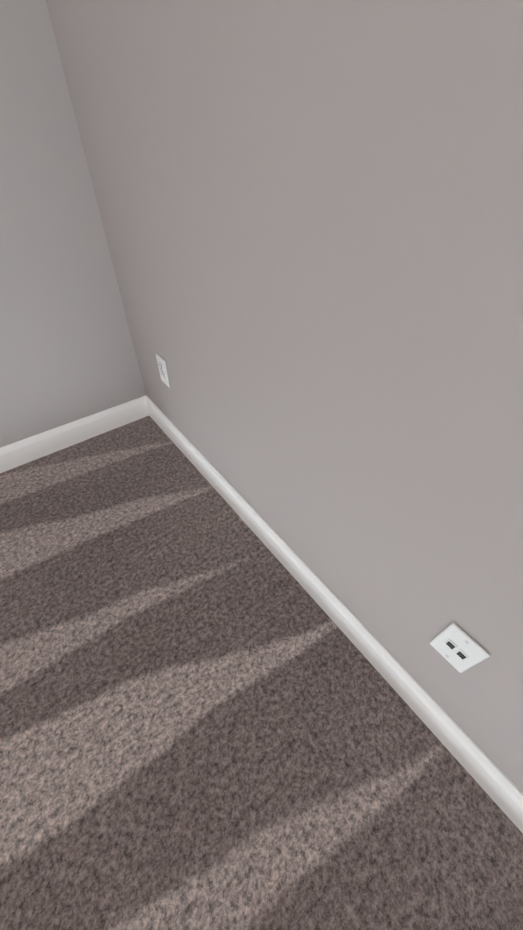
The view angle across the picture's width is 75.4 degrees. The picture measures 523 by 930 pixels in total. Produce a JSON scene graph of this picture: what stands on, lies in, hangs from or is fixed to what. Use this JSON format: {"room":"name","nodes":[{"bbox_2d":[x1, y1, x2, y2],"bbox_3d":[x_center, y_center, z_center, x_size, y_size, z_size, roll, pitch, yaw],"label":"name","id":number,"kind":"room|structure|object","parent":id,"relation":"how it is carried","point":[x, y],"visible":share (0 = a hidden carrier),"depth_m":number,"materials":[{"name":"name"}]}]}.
{"room":"empty carpeted room","nodes":[
{"label":"empty carpeted room","id":0,"kind":"room"},
{"bbox_2d":[0,0,145,447],"bbox_3d":[-2.218,-0.236,-0.129,4.531,2.440,0.140,-29,53,-27],"label":"wall","id":1,"kind":"structure","parent":0,"point":[67,353],"depth_m":1.09,"materials":[{"name":"paint"}]},
{"bbox_2d":[0,396,148,472],"bbox_3d":[-2.204,0.624,0.666,4.251,0.102,0.015,-29,53,-27],"label":"baseboard","id":2,"kind":"structure","parent":1,"relation":"attached to","point":[26,450],"depth_m":1.45,"materials":[{"name":"white wood"}]},
{"bbox_2d":[0,416,522,929],"bbox_3d":[-1.087,1.738,-0.218,4.531,0.120,3.905,-29,53,-27],"label":"floor","id":3,"kind":"structure","parent":0,"point":[210,718],"depth_m":0.79,"materials":[{"name":"carpet"}]},
{"bbox_2d":[46,0,522,793],"bbox_3d":[0.714,-0.056,-0.184,0.140,2.440,3.765,-29,53,-27],"label":"wall","id":4,"kind":"structure","parent":0,"point":[312,214],"depth_m":0.54,"materials":[{"name":"paint"}]},
{"bbox_2d":[156,353,169,387],"bbox_3d":[-0.366,-0.348,1.254,0.008,0.114,0.070,-29,53,-27],"label":"outlet","id":5,"kind":"object","parent":4,"relation":"attached to","point":[161,362],"visible":1,"depth_m":1.24,"materials":[{"name":"white plastic"}]},
{"bbox_2d":[145,396,522,832],"bbox_3d":[0.576,0.752,0.655,0.015,0.102,3.625,-29,53,-27],"label":"baseboard","id":6,"kind":"structure","parent":4,"relation":"attached to","point":[496,784],"depth_m":0.89,"materials":[{"name":"white wood"}]},
{"bbox_2d":[430,623,489,672],"bbox_3d":[0.368,0.347,0.638,0.008,0.114,0.070,-29,53,-27],"label":"outlet","id":7,"kind":"object","parent":4,"relation":"attached to","point":[457,647],"visible":1,"depth_m":0.63,"materials":[{"name":"white plastic"}]}
]}

